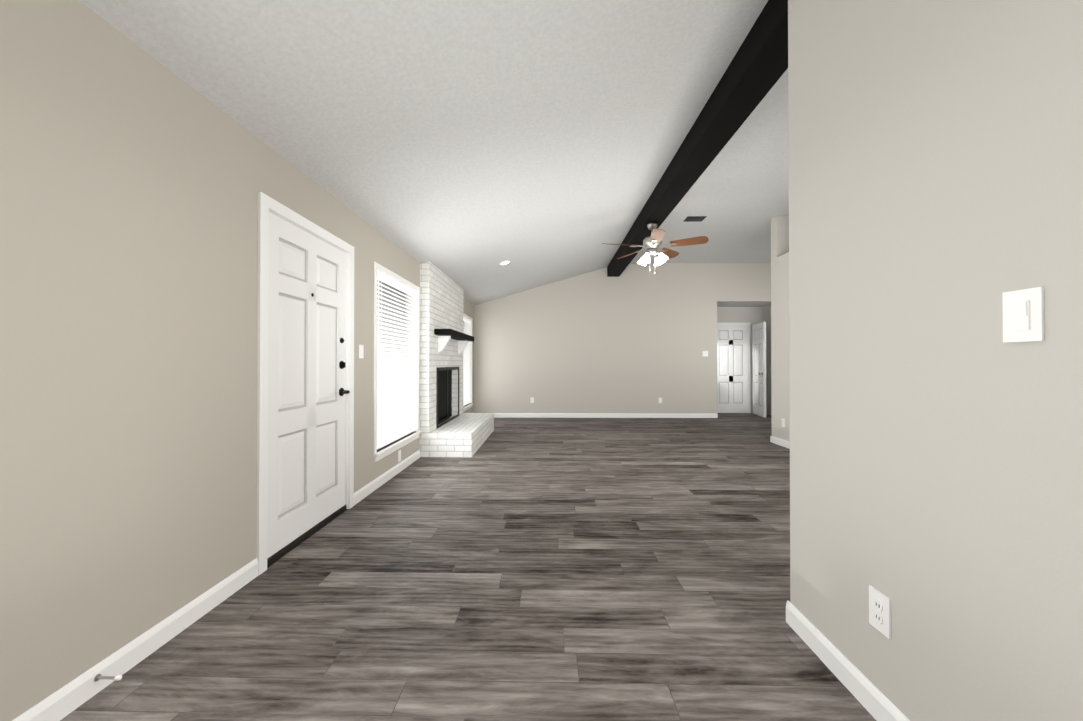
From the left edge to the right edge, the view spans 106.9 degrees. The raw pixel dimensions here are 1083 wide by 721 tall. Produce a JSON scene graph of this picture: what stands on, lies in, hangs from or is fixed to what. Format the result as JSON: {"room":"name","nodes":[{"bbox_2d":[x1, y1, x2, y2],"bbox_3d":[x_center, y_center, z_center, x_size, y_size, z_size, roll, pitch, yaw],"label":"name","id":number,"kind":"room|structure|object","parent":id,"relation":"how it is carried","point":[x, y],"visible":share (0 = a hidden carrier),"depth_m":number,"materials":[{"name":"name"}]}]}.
{"room":"living room","nodes":[
{"label":"living room","id":0,"kind":"room"},
{"bbox_2d":[0,0,473,720],"bbox_3d":[-1.612,-0.015,3.502,0.150,2.400,10.500,0,0,1],"label":"wall","id":1,"kind":"structure","parent":0,"point":[134,178],"depth_m":1.50,"materials":[{"name":"beige paint"}]},
{"bbox_2d":[12,558,257,720],"bbox_3d":[-1.591,1.117,0.296,0.013,0.095,3.803,0,0,1],"label":"baseboard","id":2,"kind":"structure","parent":1,"relation":"attached to","point":[68,698],"depth_m":1.54,"materials":[{"name":"white wood"}]},
{"bbox_2d":[94,674,121,681],"bbox_3d":[-1.523,1.117,1.413,0.086,0.022,0.022,0,0,1],"label":"spring door stop","id":3,"kind":"object","parent":2,"relation":"attached to","point":[99,676],"visible":1,"depth_m":1.41,"materials":[{"name":"silver metal"}]},
{"bbox_2d":[256,191,353,575],"bbox_3d":[-1.618,0.126,2.736,0.166,2.107,1.064,0,0,1],"label":"door frame","id":4,"kind":"structure","parent":1,"relation":"attached to","point":[267,204],"depth_m":2.25,"materials":[{"name":"white wood"}]},
{"bbox_2d":[267,504,347,567],"bbox_3d":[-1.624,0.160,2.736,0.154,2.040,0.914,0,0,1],"label":"sill","id":5,"kind":"structure","parent":1,"relation":"attached to","point":[282,552],"depth_m":2.63,"materials":[{"name":"black"}]},
{"bbox_2d":[267,212,349,558],"bbox_3d":[-1.579,0.157,2.732,0.151,2.030,0.918,0,0,1],"label":"entry door","id":6,"kind":"structure","parent":1,"relation":"in","point":[307,391],"depth_m":2.65,"materials":[{"name":"white wood"}]},
{"bbox_2d":[359,345,363,357],"bbox_3d":[-1.532,-0.076,3.421,0.012,0.115,0.072,0,0,1],"label":"light switch","id":7,"kind":"object","parent":1,"relation":"attached to","point":[361,351],"visible":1,"depth_m":3.41,"materials":[{"name":"white plastic"}]},
{"bbox_2d":[354,450,419,504],"bbox_3d":[-1.518,1.141,4.105,0.013,0.095,1.690,0,0,1],"label":"baseboard","id":8,"kind":"structure","parent":1,"relation":"attached to","point":[371,487],"depth_m":3.86,"materials":[{"name":"white wood"}]},
{"bbox_2d":[374,262,421,461],"bbox_3d":[-1.578,0.017,4.302,0.194,1.835,1.260,0,0,1],"label":"window","id":9,"kind":"structure","parent":1,"relation":"in","point":[396,351],"depth_m":4.32,"materials":[{"name":"white"}]},
{"bbox_2d":[398,450,400,461],"bbox_3d":[-1.516,1.020,4.294,0.009,0.115,0.072,0,0,1],"label":"outlet","id":10,"kind":"object","parent":1,"relation":"attached to","point":[399,455],"visible":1,"depth_m":4.29,"materials":[{"name":"white plastic"}]},
{"bbox_2d":[463,314,473,411],"bbox_3d":[-1.511,0.040,7.826,0.194,1.835,1.010,0,0,1],"label":"window","id":11,"kind":"structure","parent":1,"relation":"in","point":[467,362],"depth_m":8.15,"materials":[{"name":"white"}]},
{"bbox_2d":[79,0,767,304],"bbox_3d":[-0.217,-1.652,3.471,3.040,0.987,10.470,0,0,1],"label":"ceiling","id":12,"kind":"structure","parent":0,"point":[468,147],"depth_m":2.44,"materials":[{"name":"paint"}]},
{"bbox_2d":[499,261,510,264],"bbox_3d":[-0.547,-1.462,6.022,0.169,0.055,0.176,0,0,1],"label":"recessed light","id":13,"kind":"object","parent":12,"relation":"in","point":[504,262],"visible":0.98,"depth_m":6.02,"materials":[{"name":"white"}]},
{"bbox_2d":[60,413,875,720],"bbox_3d":[2.261,1.237,3.845,8.100,0.100,11.350,0,0,1],"label":"floor","id":14,"kind":"structure","parent":0,"point":[574,569],"depth_m":1.94,"materials":[{"name":"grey wood"}]},
{"bbox_2d":[419,261,493,457],"bbox_3d":[-1.163,-0.014,5.949,0.647,2.429,1.990,0,0,1],"label":"fireplace","id":15,"kind":"object","parent":14,"relation":"on","point":[448,427],"visible":1,"depth_m":5.29,"materials":[{"name":"white brick"}]},
{"bbox_2d":[474,263,770,413],"bbox_3d":[2.406,-0.483,8.589,7.990,3.400,0.120,0,0,1],"label":"wall","id":16,"kind":"structure","parent":0,"point":[635,338],"depth_m":8.55,"materials":[{"name":"grey paint"}]},
{"bbox_2d":[494,413,717,417],"bbox_3d":[1.140,1.169,8.537,5.160,0.095,0.013,0,0,1],"label":"baseboard","id":17,"kind":"structure","parent":16,"relation":"attached to","point":[605,415],"depth_m":8.53,"materials":[{"name":"white wood"}]},
{"bbox_2d":[630,68,788,263],"bbox_3d":[3.802,-2.156,3.397,5.000,0.120,10.470,0,0,1],"label":"ceiling","id":18,"kind":"structure","parent":0,"point":[737,194],"depth_m":5.14,"materials":[{"name":"paint"}]},
{"bbox_2d":[683,216,706,221],"bbox_3d":[2.250,-2.073,5.892,0.280,0.013,0.200,0,0,1],"label":"ceiling vent","id":19,"kind":"object","parent":18,"relation":"in","point":[694,218],"visible":1,"depth_m":5.87,"materials":[{"name":"grey metal"}]},
{"bbox_2d":[607,0,787,276],"bbox_3d":[1.461,-1.944,5.182,0.249,0.279,6.744,0,0,1],"label":"ridge beam","id":20,"kind":"structure","parent":18,"relation":"attached to","point":[756,69],"depth_m":3.03,"materials":[{"name":"black wood"}]},
{"bbox_2d":[602,222,708,270],"bbox_3d":[1.442,-1.466,5.269,1.312,0.673,1.298,0,0,1],"label":"ceiling fan","id":21,"kind":"object","parent":20,"relation":"hanging from","point":[652,243],"visible":1,"depth_m":5.21,"materials":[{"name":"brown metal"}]},
{"bbox_2d":[717,307,760,412],"bbox_3d":[4.532,-0.063,9.396,3.770,2.570,0.120,0,0,1],"label":"wall","id":22,"kind":"structure","parent":0,"point":[753,315],"depth_m":9.34,"materials":[{"name":"grey paint"}]},
{"bbox_2d":[717,325,747,412],"bbox_3d":[4.386,0.198,9.310,0.780,2.030,0.046,0,0,1],"label":"hall door","id":23,"kind":"structure","parent":22,"relation":"in","point":[732,368],"depth_m":9.29,"materials":[{"name":"white wood"}]},
{"bbox_2d":[717,323,750,412],"bbox_3d":[4.386,0.171,9.329,0.920,2.102,0.016,0,0,1],"label":"door frame","id":24,"kind":"structure","parent":22,"relation":"attached to","point":[749,395],"depth_m":9.31,"materials":[{"name":"white wood"}]},
{"bbox_2d":[752,322,766,417],"bbox_3d":[4.791,0.196,8.884,0.175,2.030,0.763,0,0,12],"label":"hall door","id":25,"kind":"structure","parent":22,"relation":"in","point":[759,362],"depth_m":8.79,"materials":[{"name":"white wood"}]},
{"bbox_2d":[717,302,770,306],"bbox_3d":[3.934,-1.301,8.990,2.590,0.100,0.730,0,0,1],"label":"ceiling","id":26,"kind":"structure","parent":0,"point":[740,304],"depth_m":8.97,"materials":[{"name":"paint"}]},
{"bbox_2d":[761,304,770,414],"bbox_3d":[5.174,-0.066,8.954,0.150,2.570,0.720,0,0,1],"label":"wall","id":27,"kind":"structure","parent":0,"point":[765,310],"depth_m":9.04,"materials":[{"name":"grey paint"}]},
{"bbox_2d":[771,216,789,441],"bbox_3d":[3.401,-0.513,3.835,0.120,3.400,4.150,0,0,1],"label":"wall","id":28,"kind":"structure","parent":0,"point":[780,396],"depth_m":5.62,"materials":[{"name":"grey paint"}]},
{"bbox_2d":[771,436,789,448],"bbox_3d":[3.334,1.139,3.832,0.013,0.095,4.163,0,0,1],"label":"baseboard","id":29,"kind":"structure","parent":28,"relation":"attached to","point":[780,442],"depth_m":5.65,"materials":[{"name":"white wood"}]},
{"bbox_2d":[781,418,784,426],"bbox_3d":[3.370,0.868,5.602,0.009,0.115,0.072,0,0,1],"label":"outlet","id":30,"kind":"object","parent":28,"relation":"attached to","point":[782,422],"visible":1,"depth_m":5.61,"materials":[{"name":"white plastic"}]},
{"bbox_2d":[788,0,1082,720],"bbox_3d":[3.656,-0.538,-0.046,5.160,3.400,3.600,0,0,1],"label":"wall","id":31,"kind":"structure","parent":0,"point":[935,213],"depth_m":1.10,"materials":[{"name":"grey paint"}]},
{"bbox_2d":[787,600,909,720],"bbox_3d":[1.072,1.116,0.075,0.013,0.095,3.463,0,0,1],"label":"baseboard","id":32,"kind":"structure","parent":31,"relation":"attached to","point":[872,699],"depth_m":1.45,"materials":[{"name":"white wood"}]},
{"bbox_2d":[869,585,890,638],"bbox_3d":[1.097,0.816,1.305,0.009,0.125,0.080,0,0,1],"label":"electrical outlet","id":33,"kind":"object","parent":31,"relation":"attached to","point":[880,611],"visible":1,"depth_m":1.30,"materials":[{"name":"white plastic"}]},
{"bbox_2d":[1002,287,1043,342],"bbox_3d":[1.087,-0.102,0.911,0.012,0.118,0.075,0,0,1],"label":"switch plate","id":34,"kind":"object","parent":31,"relation":"attached to","point":[1023,315],"visible":1,"depth_m":0.90,"materials":[{"name":"white plastic"}]}
]}

